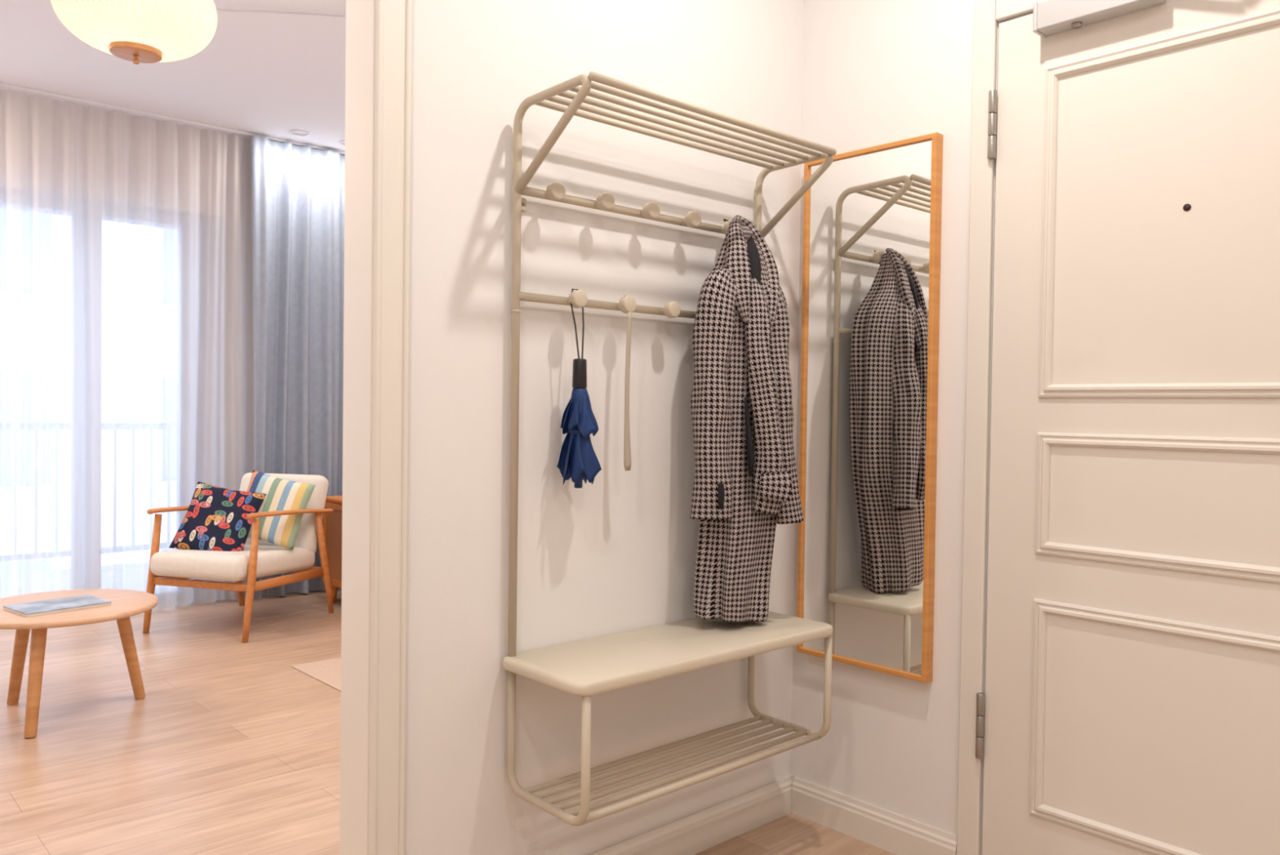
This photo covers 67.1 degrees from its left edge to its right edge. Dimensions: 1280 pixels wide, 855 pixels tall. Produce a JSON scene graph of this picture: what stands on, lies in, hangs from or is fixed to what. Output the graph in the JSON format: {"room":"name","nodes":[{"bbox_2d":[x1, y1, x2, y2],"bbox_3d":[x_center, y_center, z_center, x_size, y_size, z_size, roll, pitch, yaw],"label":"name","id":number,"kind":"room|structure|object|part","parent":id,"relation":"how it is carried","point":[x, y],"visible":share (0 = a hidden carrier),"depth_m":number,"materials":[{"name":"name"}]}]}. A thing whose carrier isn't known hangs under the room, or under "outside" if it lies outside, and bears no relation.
{"room":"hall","nodes":[
{"label":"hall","id":0,"kind":"room"},
{"bbox_2d":[0,0,346,151],"bbox_3d":[-1.302,-1.672,2.225,5.100,0.100,7.050,0,2,-43],"label":"ceiling","id":1,"kind":"structure","parent":0,"point":[264,73],"depth_m":4.50,"materials":[{"name":"white paint"}]},
{"bbox_2d":[0,82,345,155],"bbox_3d":[-3.233,-1.689,4.709,4.220,0.014,0.060,0,2,-43],"label":"rail","id":2,"kind":"object","parent":1,"relation":"attached to","point":[2,86],"visible":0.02,"depth_m":5.20,"materials":[{"name":"white metal"}]},
{"bbox_2d":[0,89,253,608],"bbox_3d":[-3.489,-0.337,4.537,3.420,2.678,0.079,0,2,-43],"label":"sheer curtain","id":3,"kind":"object","parent":2,"relation":"hanging from","point":[126,340],"visible":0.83,"depth_m":5.15,"materials":[{"name":"white fabric"}]},
{"bbox_2d":[251,135,344,599],"bbox_3d":[-1.970,-0.343,5.856,0.789,2.678,0.104,0,2,-43],"label":"drape","id":4,"kind":"object","parent":2,"relation":"hanging from","point":[298,192],"visible":0.53,"depth_m":5.78,"materials":[{"name":"grey fabric"}]},
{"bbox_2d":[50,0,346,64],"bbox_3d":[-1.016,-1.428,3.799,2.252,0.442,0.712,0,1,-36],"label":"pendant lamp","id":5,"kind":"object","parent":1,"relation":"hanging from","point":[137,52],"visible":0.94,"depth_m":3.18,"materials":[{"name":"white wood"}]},
{"bbox_3d":[-1.667,-1.391,3.196,0.492,0.291,0.492,0,2,-43],"label":"lamp shade","id":6,"kind":"part","parent":5,"relation":"part of","materials":[{"name":"white glass"}]},
{"bbox_2d":[288,129,309,136],"bbox_3d":[-1.958,-1.692,5.554,0.110,0.008,0.110,0,2,-43],"label":"recessed light","id":7,"kind":"object","parent":1,"relation":"in","point":[291,131],"visible":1,"depth_m":5.54,"materials":[{"name":"white paint"}]},
{"bbox_2d":[338,140,345,145],"bbox_3d":[-1.738,-1.693,5.757,0.110,0.008,0.110,0,2,-43],"label":"recessed light","id":8,"kind":"object","parent":1,"relation":"in","point":[340,141],"visible":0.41,"depth_m":5.73,"materials":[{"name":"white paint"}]},
{"bbox_2d":[0,587,896,854],"bbox_3d":[-1.340,1.137,2.280,5.100,0.100,7.050,0,2,-43],"label":"floor","id":9,"kind":"structure","parent":0,"point":[229,748],"depth_m":3.23,"materials":[{"name":"brown wood"}]},
{"bbox_2d":[0,588,158,737],"bbox_3d":[-2.130,0.853,3.564,0.630,0.402,0.630,0,2,-43],"label":"round coffee table","id":10,"kind":"object","parent":9,"relation":"on","point":[125,603],"visible":0.94,"depth_m":3.54,"materials":[{"name":"brown wood"}]},
{"bbox_3d":[-2.337,0.857,3.640,0.113,0.384,0.047,1,1,20],"label":"leg","id":11,"kind":"part","parent":10,"relation":"part of","materials":[{"name":"brown wood"}]},
{"bbox_3d":[-2.083,0.867,3.334,0.048,0.384,0.118,0,1,-14],"label":"leg","id":12,"kind":"part","parent":10,"relation":"part of","materials":[{"name":"brown wood"}]},
{"bbox_2d":[3,594,111,617],"bbox_3d":[-2.117,0.646,3.514,0.204,0.012,0.284,2,1,37],"label":"magazine","id":13,"kind":"object","parent":10,"relation":"on","point":[85,601],"visible":1,"depth_m":3.49,"materials":[{"name":"white paper"}]},
{"bbox_3d":[-1.965,0.861,3.719,0.115,0.384,0.048,0,2,-43],"label":"leg","id":14,"kind":"part","parent":10,"relation":"part of","materials":[{"name":"brown wood"}]},
{"bbox_2d":[142,472,333,642],"bbox_3d":[-2.076,0.644,5.071,0.644,0.762,0.777,1,1,16],"label":"armchair","id":15,"kind":"object","parent":9,"relation":"on","point":[259,557],"visible":0.79,"depth_m":4.84,"materials":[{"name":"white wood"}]},
{"bbox_3d":[-2.444,0.729,4.842,0.034,0.588,0.113,1,1,16],"label":"leg","id":16,"kind":"part","parent":15,"relation":"part of","materials":[{"name":"brown wood"}]},
{"bbox_3d":[-2.355,0.431,5.136,0.064,0.060,0.667,1,1,16],"label":"armrest","id":17,"kind":"part","parent":15,"relation":"part of","materials":[{"name":"brown wood"}]},
{"bbox_3d":[-2.353,0.772,5.136,0.022,0.067,0.616,1,1,16],"label":"rail","id":18,"kind":"part","parent":15,"relation":"part of","materials":[{"name":"brown wood"}]},
{"bbox_3d":[-2.164,0.774,4.771,0.580,0.037,0.025,1,1,16],"label":"rail","id":19,"kind":"part","parent":15,"relation":"part of","materials":[{"name":"brown wood"}]},
{"bbox_2d":[168,481,266,551],"bbox_3d":[-2.188,0.482,5.014,0.427,0.383,0.214,1,1,4],"label":"floral cushion","id":20,"kind":"object","parent":15,"relation":"on","point":[215,518],"visible":0.91,"depth_m":4.97,"materials":[{"name":"fabric"}]},
{"bbox_2d":[150,544,315,581],"bbox_3d":[-2.094,0.691,5.012,0.536,0.120,0.650,1,-2,16],"label":"seat cushion","id":21,"kind":"object","parent":15,"relation":"on","point":[272,559],"depth_m":4.77,"materials":[{"name":"beige fabric"}]},
{"bbox_3d":[-2.279,0.724,5.425,0.034,0.581,0.167,1,1,16],"label":"leg","id":22,"kind":"part","parent":15,"relation":"part of","materials":[{"name":"brown wood"}]},
{"bbox_3d":[-1.886,0.740,4.684,0.034,0.588,0.113,1,1,16],"label":"leg","id":23,"kind":"part","parent":15,"relation":"part of","materials":[{"name":"brown wood"}]},
{"bbox_2d":[246,470,315,550],"bbox_3d":[-1.940,0.434,5.104,0.419,0.406,0.149,1,1,8],"label":"striped cushion","id":24,"kind":"object","parent":15,"relation":"on","point":[282,531],"visible":0.73,"depth_m":5.07,"materials":[{"name":"fabric"}]},
{"bbox_2d":[239,472,328,552],"bbox_3d":[-1.997,0.476,5.340,0.530,0.445,0.110,1,-16,16],"label":"cushion","id":25,"kind":"object","parent":15,"relation":"on","point":[307,540],"depth_m":5.25,"materials":[{"name":"beige fabric"}]},
{"bbox_3d":[-1.812,0.783,4.983,0.022,0.067,0.616,1,1,16],"label":"rail","id":26,"kind":"part","parent":15,"relation":"part of","materials":[{"name":"brown wood"}]},
{"bbox_3d":[-1.797,0.442,4.978,0.064,0.060,0.667,1,1,16],"label":"armrest","id":27,"kind":"part","parent":15,"relation":"part of","materials":[{"name":"brown wood"}]},
{"bbox_3d":[-2.002,0.775,5.343,0.580,0.037,0.025,1,1,16],"label":"rail","id":28,"kind":"part","parent":15,"relation":"part of","materials":[{"name":"brown wood"}]},
{"bbox_3d":[-1.721,0.735,5.267,0.034,0.581,0.167,1,1,16],"label":"leg","id":29,"kind":"part","parent":15,"relation":"part of","materials":[{"name":"brown wood"}]},
{"bbox_2d":[291,657,341,691],"bbox_3d":[-0.790,1.058,3.920,0.670,0.010,1.447,0,2,-43],"label":"rug","id":30,"kind":"object","parent":9,"relation":"on","point":[328,671],"visible":0.06,"depth_m":4.15,"materials":[{"name":"grey carpet"}]},
{"bbox_2d":[322,495,342,601],"bbox_3d":[-1.212,0.725,5.251,0.417,0.609,1.490,0,2,-43],"label":"sideboard","id":31,"kind":"object","parent":9,"relation":"on","point":[331,522],"visible":0.13,"depth_m":5.55,"materials":[{"name":"brown wood"}]},
{"bbox_3d":[-1.687,0.672,5.476,0.004,0.405,0.415,0,2,-43],"label":"cane panel","id":32,"kind":"part","parent":31,"relation":"part of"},
{"bbox_3d":[-1.787,0.962,5.647,0.036,0.104,0.036,0,2,-43],"label":"leg","id":33,"kind":"part","parent":31,"relation":"part of","materials":[{"name":"brown wood"}]},
{"bbox_2d":[404,0,803,854],"bbox_3d":[0.265,-0.254,2.658,2.214,2.710,0.100,0,2,-43],"label":"wall","id":34,"kind":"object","parent":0,"point":[616,553],"visible":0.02,"depth_m":2.19,"materials":[{"name":"white paint"}]},
{"bbox_2d":[339,0,375,854],"bbox_3d":[-0.556,0.045,1.910,0.010,2.120,0.120,0,2,-43],"label":"door frame","id":35,"kind":"structure","parent":34,"relation":"attached to","point":[360,14],"depth_m":1.90,"materials":[{"name":"beige paint"}]},
{"bbox_2d":[376,0,405,854],"bbox_3d":[-0.490,0.016,1.893,0.069,2.180,0.016,0,2,-43],"label":"trim","id":36,"kind":"structure","parent":34,"relation":"attached to","point":[394,11],"depth_m":1.89,"materials":[{"name":"beige paint"}]},
{"bbox_2d":[368,0,383,854],"bbox_3d":[-0.512,0.016,1.869,0.014,2.180,0.021,0,2,-43],"label":"bead","id":37,"kind":"object","parent":36,"relation":"attached to","point":[379,3],"visible":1,"depth_m":1.86,"materials":[{"name":"beige paint"}]},
{"bbox_2d":[398,0,412,854],"bbox_3d":[-0.467,0.016,1.910,0.013,2.180,0.020,0,2,-43],"label":"bead","id":38,"kind":"object","parent":36,"relation":"attached to","point":[408,2],"visible":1,"depth_m":1.90,"materials":[{"name":"beige paint"}]},
{"bbox_2d":[502,71,836,826],"bbox_3d":[0.101,0.046,2.252,0.832,1.493,0.287,0,2,-43],"label":"coat rack","id":39,"kind":"object","parent":34,"relation":"attached to","point":[585,668],"visible":0.8,"depth_m":2.14,"materials":[{"name":"beige metal"}]},
{"bbox_3d":[-0.193,0.651,1.998,0.019,0.286,0.272,0,2,-43],"label":"frame","id":40,"kind":"part","parent":39,"relation":"part of","materials":[{"name":"beige metal"}]},
{"bbox_3d":[-0.190,-0.095,1.992,0.019,1.207,0.250,0,2,-43],"label":"frame","id":41,"kind":"part","parent":39,"relation":"part of","materials":[{"name":"beige metal"}]},
{"bbox_3d":[-0.182,-0.510,2.088,0.039,0.040,0.024,0,2,-43],"label":"knob","id":42,"kind":"part","parent":39,"relation":"part of","materials":[{"name":"beige"}]},
{"bbox_3d":[-0.137,-0.283,2.137,0.039,0.040,0.024,0,2,-43],"label":"knob","id":43,"kind":"part","parent":39,"relation":"part of","materials":[{"name":"beige"}]},
{"bbox_2d":[556,288,601,488],"bbox_3d":[-0.134,-0.087,2.142,0.089,0.441,0.097,2,2,43],"label":"umbrella","id":44,"kind":"object","parent":39,"relation":"hanging from","point":[578,460],"visible":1,"depth_m":2.12,"materials":[{"name":"blue fabric"}]},
{"bbox_3d":[-0.134,-0.119,2.138,0.033,0.066,0.033,0,2,-43],"label":"handle","id":45,"kind":"part","parent":44,"relation":"part of","materials":[{"name":"black plastic"}]},
{"bbox_3d":[-0.078,-0.511,2.184,0.039,0.040,0.024,0,2,-43],"label":"knob","id":46,"kind":"part","parent":39,"relation":"part of","materials":[{"name":"beige"}]},
{"bbox_3d":[-0.029,-0.284,2.236,0.039,0.040,0.024,0,2,-43],"label":"knob","id":47,"kind":"part","parent":39,"relation":"part of","materials":[{"name":"beige"}]},
{"bbox_2d":[623,295,632,471],"bbox_3d":[-0.029,-0.103,2.236,0.023,0.407,0.025,1,1,4],"label":"long shoehorn","id":48,"kind":"object","parent":39,"relation":"hanging from","point":[627,450],"visible":1,"depth_m":2.23,"materials":[{"name":"beige paint"}]},
{"bbox_3d":[0.027,-0.511,2.280,0.039,0.040,0.024,0,2,-43],"label":"knob","id":49,"kind":"part","parent":39,"relation":"part of","materials":[{"name":"beige"}]},
{"bbox_3d":[0.096,0.508,2.260,0.832,0.027,0.284,0,2,-43],"label":"bench seat","id":50,"kind":"part","parent":39,"relation":"part of","materials":[{"name":"beige paint"}]},
{"bbox_3d":[0.078,-0.284,2.334,0.039,0.040,0.024,0,2,-43],"label":"knob","id":51,"kind":"part","parent":39,"relation":"part of","materials":[{"name":"beige"}]},
{"bbox_3d":[0.131,-0.512,2.375,0.039,0.040,0.024,0,2,-43],"label":"knob","id":52,"kind":"part","parent":39,"relation":"part of","materials":[{"name":"beige"}]},
{"bbox_3d":[0.234,-0.512,2.471,0.039,0.040,0.024,0,2,-43],"label":"knob","id":53,"kind":"part","parent":39,"relation":"part of","materials":[{"name":"beige"}]},
{"bbox_2d":[689,214,804,622],"bbox_3d":[0.256,-0.023,2.424,0.318,1.025,0.252,0,1,-18],"label":"coat","id":54,"kind":"object","parent":39,"relation":"on","point":[745,484],"visible":1,"depth_m":2.35,"materials":[{"name":"fabric"}]},
{"bbox_3d":[0.301,-0.077,2.357,0.109,0.582,0.066,1,1,20],"label":"panel","id":55,"kind":"part","parent":54,"relation":"part of","materials":[{"name":"fabric"}]},
{"bbox_3d":[0.388,0.648,2.532,0.019,0.286,0.272,0,2,-43],"label":"frame","id":56,"kind":"part","parent":39,"relation":"part of","materials":[{"name":"beige metal"}]},
{"bbox_3d":[0.391,-0.098,2.526,0.019,1.207,0.250,0,2,-43],"label":"frame","id":57,"kind":"part","parent":39,"relation":"part of","materials":[{"name":"beige metal"}]},
{"bbox_2d":[586,774,793,854],"bbox_3d":[-0.019,1.054,2.359,1.246,0.100,0.016,0,2,-43],"label":"baseboard","id":58,"kind":"structure","parent":34,"relation":"attached to","point":[694,833],"depth_m":2.55,"materials":[{"name":"beige paint"}]},
{"bbox_2d":[791,0,999,854],"bbox_3d":[0.694,-0.247,2.586,0.120,2.710,0.587,0,2,-43],"label":"wall","id":59,"kind":"structure","parent":0,"point":[875,73],"depth_m":2.49,"materials":[{"name":"white paint"}]},
{"bbox_2d":[795,132,942,682],"bbox_3d":[0.600,-0.051,2.576,0.032,1.376,0.411,0,2,-43],"label":"wall mirror","id":60,"kind":"object","parent":59,"relation":"attached to","point":[872,245],"visible":0.97,"depth_m":2.55,"materials":[{"name":"brown wood"}]},
{"bbox_2d":[791,776,956,854],"bbox_3d":[0.612,1.058,2.581,0.016,0.100,0.511,0,2,-43],"label":"baseboard","id":61,"kind":"structure","parent":59,"relation":"attached to","point":[892,832],"depth_m":2.58,"materials":[{"name":"beige paint"}]},
{"bbox_2d":[956,0,1047,854],"bbox_3d":[1.159,0.054,1.982,0.016,2.145,1.061,0,2,-43],"label":"door frame","id":62,"kind":"structure","parent":59,"relation":"attached to","point":[984,22],"depth_m":2.34,"materials":[{"name":"beige paint"}]},
{"bbox_3d":[0.846,-0.722,2.311,0.010,0.141,0.009,0,2,-43],"label":"hinge plate","id":63,"kind":"object","parent":62,"relation":"attached to","visible":0},
{"bbox_2d":[987,135,995,159],"bbox_3d":[0.840,-0.668,2.306,0.019,0.053,0.019,0,2,-43],"label":"hinge knuckle","id":64,"kind":"object","parent":63,"relation":"attached to","point":[991,139],"visible":1,"depth_m":2.30},
{"bbox_3d":[0.827,0.720,2.339,0.010,0.137,0.009,0,2,-43],"label":"hinge plate","id":65,"kind":"object","parent":62,"relation":"attached to","visible":0},
{"bbox_2d":[975,735,983,759],"bbox_3d":[0.820,0.772,2.334,0.019,0.052,0.019,0,2,-43],"label":"hinge knuckle","id":66,"kind":"object","parent":65,"relation":"attached to","point":[979,740],"visible":1,"depth_m":2.33},
{"bbox_2d":[998,11,1033,23],"bbox_3d":[1.226,-1.271,2.002,0.120,0.625,0.943,0,2,-43],"label":"door","id":67,"kind":"structure","parent":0,"point":[1031,12],"depth_m":2.28,"materials":[{"name":"white paint"}]},
{"bbox_2d":[982,0,1279,854],"bbox_3d":[1.174,0.085,1.998,0.044,2.076,0.933,0,2,-43],"label":"leaf","id":68,"kind":"object","parent":67,"relation":"attached to","point":[1171,739],"visible":1,"depth_m":2.08,"materials":[{"name":"beige paint"}]},
{"bbox_2d":[975,714,984,737],"bbox_3d":[0.821,0.720,2.333,0.019,0.050,0.019,0,2,-43],"label":"hinge knuckle","id":69,"kind":"object","parent":68,"relation":"attached to","point":[980,720],"visible":1,"depth_m":2.33},
{"bbox_2d":[976,692,984,715],"bbox_3d":[0.822,0.667,2.332,0.019,0.052,0.019,0,2,-43],"label":"hinge knuckle","id":70,"kind":"object","parent":69,"relation":"on","point":[980,695],"visible":1,"depth_m":2.33},
{"bbox_2d":[987,112,996,136],"bbox_3d":[0.841,-0.722,2.305,0.019,0.052,0.019,0,2,-43],"label":"hinge knuckle","id":71,"kind":"object","parent":68,"relation":"attached to","point":[992,121],"visible":1,"depth_m":2.30},
{"bbox_2d":[988,89,997,114],"bbox_3d":[0.841,-0.776,2.304,0.019,0.053,0.019,0,2,-43],"label":"hinge knuckle","id":72,"kind":"object","parent":71,"relation":"on","point":[993,93],"visible":1,"depth_m":2.30},
{"bbox_2d":[1032,0,1165,38],"bbox_3d":[1.070,-0.943,1.968,0.141,0.118,0.568,0,2,-43],"label":"door closer","id":73,"kind":"object","parent":68,"relation":"attached to","point":[1050,17],"depth_m":2.12,"materials":[{"name":"silver metal"}]},
{"bbox_2d":[1029,597,1279,854],"bbox_3d":[1.143,0.656,1.993,0.011,0.504,0.691,0,2,-43],"label":"trim","id":74,"kind":"structure","parent":68,"relation":"attached to","point":[1042,607],"depth_m":2.15,"materials":[{"name":"beige paint"}]},
{"bbox_2d":[1035,431,1279,582],"bbox_3d":[1.149,0.160,1.984,0.011,0.282,0.691,0,2,-43],"label":"trim","id":75,"kind":"structure","parent":68,"relation":"attached to","point":[1045,439],"depth_m":2.07,"materials":[{"name":"beige paint"}]},
{"bbox_2d":[1038,8,1279,398],"bbox_3d":[1.158,-0.439,1.972,0.011,0.758,0.691,0,2,-43],"label":"trim","id":76,"kind":"structure","parent":68,"relation":"attached to","point":[1272,18],"depth_m":2.14,"materials":[{"name":"beige paint"}]},
{"bbox_2d":[1182,204,1191,211],"bbox_3d":[1.135,-0.456,2.004,0.002,0.015,0.015,0,2,-43],"label":"peephole hole","id":77,"kind":"object","parent":68,"relation":"attached to","point":[1186,207],"visible":1,"depth_m":2.00,"materials":[{"name":"brown metal"}]}
]}

